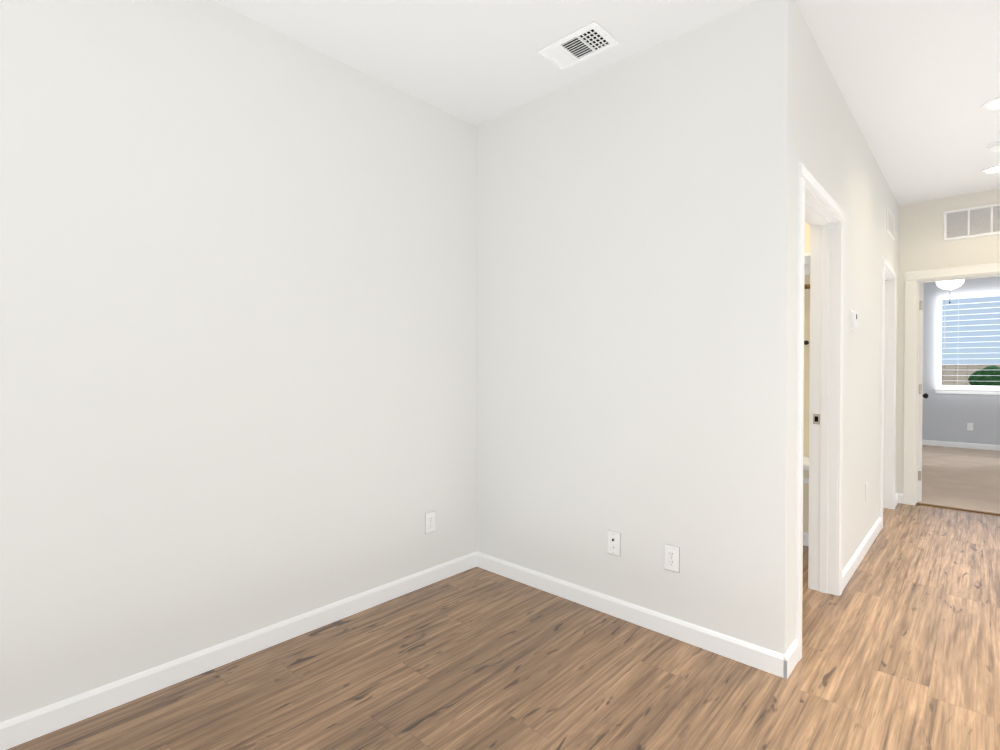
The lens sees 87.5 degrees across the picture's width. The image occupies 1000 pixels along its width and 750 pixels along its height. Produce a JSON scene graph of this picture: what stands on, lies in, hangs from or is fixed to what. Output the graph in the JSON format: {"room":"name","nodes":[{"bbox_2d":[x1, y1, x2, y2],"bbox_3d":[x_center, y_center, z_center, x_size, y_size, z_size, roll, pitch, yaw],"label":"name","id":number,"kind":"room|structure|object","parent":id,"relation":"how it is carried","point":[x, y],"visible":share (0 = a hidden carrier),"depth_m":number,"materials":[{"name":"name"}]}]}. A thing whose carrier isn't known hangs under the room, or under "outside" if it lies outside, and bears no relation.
{"room":"empty living room","nodes":[
{"label":"empty living room","id":0,"kind":"room"},
{"bbox_2d":[0,0,475,722],"bbox_3d":[-2.091,-0.152,1.249,0.120,2.740,5.840,1,1,43],"label":"wall","id":1,"kind":"structure","parent":0,"point":[236,324],"depth_m":2.14,"materials":[{"name":"paint"}]},
{"bbox_2d":[0,552,475,749],"bbox_3d":[-2.043,1.174,1.219,0.013,0.088,5.600,1,1,43],"label":"baseboard","id":2,"kind":"structure","parent":1,"relation":"attached to","point":[23,728],"depth_m":2.11,"materials":[{"name":"white paint"}]},
{"bbox_2d":[425,511,434,533],"bbox_3d":[-0.400,0.847,2.999,0.008,0.118,0.073,1,1,43],"label":"outlet","id":3,"kind":"object","parent":1,"relation":"attached to","point":[429,522],"visible":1,"depth_m":2.99,"materials":[{"name":"white plastic"}]},
{"bbox_2d":[7,503,999,749],"bbox_3d":[1.121,1.284,0.675,6.000,0.120,9.690,1,1,43],"label":"floor","id":4,"kind":"structure","parent":0,"point":[901,642],"depth_m":2.07,"materials":[{"name":"brown wood"}]},
{"bbox_2d":[212,0,999,204],"bbox_3d":[2.846,-1.596,2.515,6.000,0.120,14.780,1,1,43],"label":"ceiling","id":5,"kind":"structure","parent":0,"point":[918,82],"depth_m":2.49,"materials":[{"name":"paint"}]},
{"bbox_2d":[538,21,618,70],"bbox_3d":[0.364,-1.529,2.438,0.315,0.012,0.205,1,1,43],"label":"ceiling vent","id":6,"kind":"object","parent":5,"relation":"in","point":[590,40],"visible":1,"depth_m":2.43,"materials":[{"name":"white metal"}]},
{"bbox_2d":[981,97,999,110],"bbox_3d":[2.840,-1.538,2.943,0.190,0.006,0.190,1,1,43],"label":"recessed light","id":7,"kind":"object","parent":5,"relation":"in","point":[992,104],"visible":1,"depth_m":2.98,"materials":[{"name":"white paint"}]},
{"bbox_2d":[981,165,999,173],"bbox_3d":[3.742,-1.548,3.921,0.190,0.006,0.190,1,1,43],"label":"recessed light","id":8,"kind":"object","parent":5,"relation":"in","point":[993,169],"visible":0.98,"depth_m":3.95,"materials":[{"name":"white paint"}]},
{"bbox_2d":[986,141,999,152],"bbox_3d":[3.349,-1.527,3.495,0.140,0.039,0.140,1,1,43],"label":"smoke detector","id":9,"kind":"object","parent":5,"relation":"attached to","point":[994,147],"visible":1,"depth_m":3.49,"materials":[{"name":"white plastic"}]},
{"bbox_2d":[476,0,801,654],"bbox_3d":[0.522,-0.169,2.789,1.872,2.740,0.208,1,1,43],"label":"wall","id":10,"kind":"structure","parent":0,"point":[636,295],"depth_m":2.46,"materials":[{"name":"paint"}]},
{"bbox_2d":[607,530,619,556],"bbox_3d":[0.566,0.842,2.608,0.073,0.118,0.014,1,1,43],"label":"outlet","id":11,"kind":"object","parent":10,"relation":"attached to","point":[613,542],"visible":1,"depth_m":2.61,"materials":[{"name":"white plastic"}]},
{"bbox_2d":[476,551,795,678],"bbox_3d":[0.508,1.159,2.667,1.735,0.088,0.013,1,1,43],"label":"baseboard","id":12,"kind":"structure","parent":10,"relation":"attached to","point":[781,665],"depth_m":2.46,"materials":[{"name":"white paint"}]},
{"bbox_2d":[664,544,679,572],"bbox_3d":[0.790,0.845,2.405,0.073,0.118,0.008,1,1,43],"label":"outlet","id":13,"kind":"object","parent":10,"relation":"attached to","point":[671,558],"visible":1,"depth_m":2.40,"materials":[{"name":"white plastic"}]},
{"bbox_2d":[803,221,810,532],"bbox_3d":[1.910,-0.181,3.939,1.152,2.740,0.120,1,1,43],"label":"wall","id":14,"kind":"structure","parent":0,"point":[806,385],"depth_m":3.64,"materials":[{"name":"paint"}]},
{"bbox_2d":[803,532,808,545],"bbox_3d":[1.618,1.148,3.659,1.182,0.088,0.708,1,1,43],"label":"baseboard","id":15,"kind":"structure","parent":14,"relation":"attached to","point":[805,539],"depth_m":3.65,"materials":[{"name":"white paint"}]},
{"bbox_2d":[803,253,809,482],"bbox_3d":[1.744,-0.018,3.786,1.176,1.538,0.328,1,1,43],"label":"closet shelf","id":16,"kind":"object","parent":14,"relation":"attached to","point":[806,342],"visible":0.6,"depth_m":3.59,"materials":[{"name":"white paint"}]},
{"bbox_2d":[801,15,898,570],"bbox_3d":[2.472,-0.178,3.609,0.120,2.740,3.642,1,1,43],"label":"wall","id":17,"kind":"structure","parent":0,"point":[839,162],"depth_m":3.22,"materials":[{"name":"paint"}]},
{"bbox_2d":[795,163,844,660],"bbox_3d":[1.519,0.156,2.580,0.152,2.095,0.926,1,1,43],"label":"door frame","id":18,"kind":"structure","parent":17,"relation":"attached to","point":[821,212],"depth_m":2.85,"materials":[{"name":"white paint"}]},
{"bbox_2d":[850,309,856,330],"bbox_3d":[2.099,-0.324,3.095,0.028,0.124,0.090,1,1,43],"label":"thermostat","id":19,"kind":"object","parent":17,"relation":"attached to","point":[853,320],"visible":0.98,"depth_m":3.07,"materials":[{"name":"white plastic"}]},
{"bbox_2d":[842,517,881,590],"bbox_3d":[2.411,1.150,3.460,0.013,0.088,1.563,1,1,43],"label":"baseboard","id":20,"kind":"structure","parent":17,"relation":"attached to","point":[854,562],"depth_m":3.33,"materials":[{"name":"white paint"}]},
{"bbox_2d":[880,257,896,527],"bbox_3d":[3.174,0.137,4.374,0.152,2.095,0.830,1,1,43],"label":"door frame","id":21,"kind":"structure","parent":17,"relation":"attached to","point":[888,377],"depth_m":4.60,"materials":[{"name":"white paint"}]},
{"bbox_2d":[886,206,894,240],"bbox_3d":[3.253,-1.256,4.348,0.012,0.190,0.460,1,1,43],"label":"air vent","id":22,"kind":"object","parent":17,"relation":"in","point":[890,224],"visible":1,"depth_m":4.31,"materials":[{"name":"white metal"}]},
{"bbox_2d":[895,493,899,506],"bbox_3d":[3.591,1.136,4.735,0.017,0.088,0.250,1,1,43],"label":"baseboard","id":23,"kind":"structure","parent":17,"relation":"attached to","point":[897,496],"depth_m":4.79,"materials":[{"name":"white paint"}]},
{"bbox_2d":[896,188,999,493],"bbox_3d":[4.231,-0.186,4.382,1.418,2.740,0.120,1,1,43],"label":"wall","id":24,"kind":"structure","parent":0,"point":[922,245],"depth_m":4.66,"materials":[{"name":"paint"}]},
{"bbox_2d":[903,263,999,504],"bbox_3d":[4.109,0.124,4.498,0.986,2.118,0.152,1,1,43],"label":"door frame","id":25,"kind":"structure","parent":24,"relation":"attached to","point":[913,279],"depth_m":4.74,"materials":[{"name":"white paint"}]},
{"bbox_2d":[918,283,927,501],"bbox_3d":[4.086,0.157,5.146,0.175,2.014,0.810,1,1,43],"label":"bedroom door","id":26,"kind":"structure","parent":25,"relation":"in","point":[920,393],"depth_m":4.81,"materials":[{"name":"white paint"}]},
{"bbox_2d":[916,502,999,515],"bbox_3d":[4.109,1.177,4.510,0.810,0.012,0.040,1,1,43],"label":"trim","id":27,"kind":"structure","parent":24,"relation":"attached to","point":[970,510],"depth_m":4.58,"materials":[{"name":"brown wood"}]},
{"bbox_2d":[943,203,999,240],"bbox_3d":[4.177,-1.302,4.329,0.760,0.255,0.013,1,1,43],"label":"air vent","id":28,"kind":"object","parent":24,"relation":"in","point":[979,221],"visible":1,"depth_m":4.46,"materials":[{"name":"white metal"}]},
{"bbox_2d":[936,279,964,303],"bbox_3d":[5.570,-1.228,6.465,1.216,0.699,1.170,1,1,43],"label":"fan","id":29,"kind":"object","parent":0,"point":[950,285],"visible":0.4,"depth_m":6.37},
{"bbox_2d":[918,445,999,512],"bbox_3d":[6.132,1.222,6.106,6.000,0.128,5.090,1,1,43],"label":"floor","id":30,"kind":"structure","parent":0,"point":[964,478],"depth_m":5.91,"materials":[{"name":"beige carpet"}]},
{"bbox_2d":[922,276,999,444],"bbox_3d":[8.287,-0.216,7.239,3.750,2.740,0.120,1,1,43],"label":"wall","id":31,"kind":"structure","parent":0,"point":[947,417],"depth_m":8.22,"materials":[{"name":"paint"}]},
{"bbox_2d":[922,440,999,450],"bbox_3d":[8.249,1.110,7.197,3.770,0.088,0.013,1,1,43],"label":"baseboard","id":32,"kind":"structure","parent":31,"relation":"attached to","point":[962,445],"depth_m":8.14,"materials":[{"name":"white paint"}]},
{"bbox_2d":[934,292,999,394],"bbox_3d":[7.658,-0.478,7.779,1.810,1.551,0.125,1,1,43],"label":"bedroom window","id":33,"kind":"structure","parent":31,"relation":"in","point":[965,389],"depth_m":8.19,"materials":[{"name":"white paint"}]},
{"bbox_2d":[967,423,972,430],"bbox_3d":[7.284,0.805,8.088,0.073,0.118,0.008,1,1,43],"label":"outlet","id":34,"kind":"object","parent":31,"relation":"attached to","point":[969,426],"visible":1,"depth_m":8.09,"materials":[{"name":"white plastic"}]},
{"label":"outside","id":35,"kind":"structure","parent":0,"visible":0},
{"bbox_3d":[59.048,3.609,67.461,160.000,0.200,145.420,1,1,43],"label":"ground","id":36,"kind":"structure","parent":35,"visible":0},
{"bbox_2d":[941,364,999,384],"bbox_3d":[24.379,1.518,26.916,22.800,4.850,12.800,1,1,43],"label":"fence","id":37,"kind":"structure","parent":36,"relation":"on","point":[950,374],"depth_m":26.12,"materials":[{"name":"beige wood"}]},
{"bbox_2d":[968,365,999,385],"bbox_3d":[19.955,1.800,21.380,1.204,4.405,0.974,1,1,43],"label":"bush","id":38,"kind":"object","parent":36,"relation":"on","point":[992,376],"depth_m":21.14,"materials":[{"name":"green plant"}]}
]}

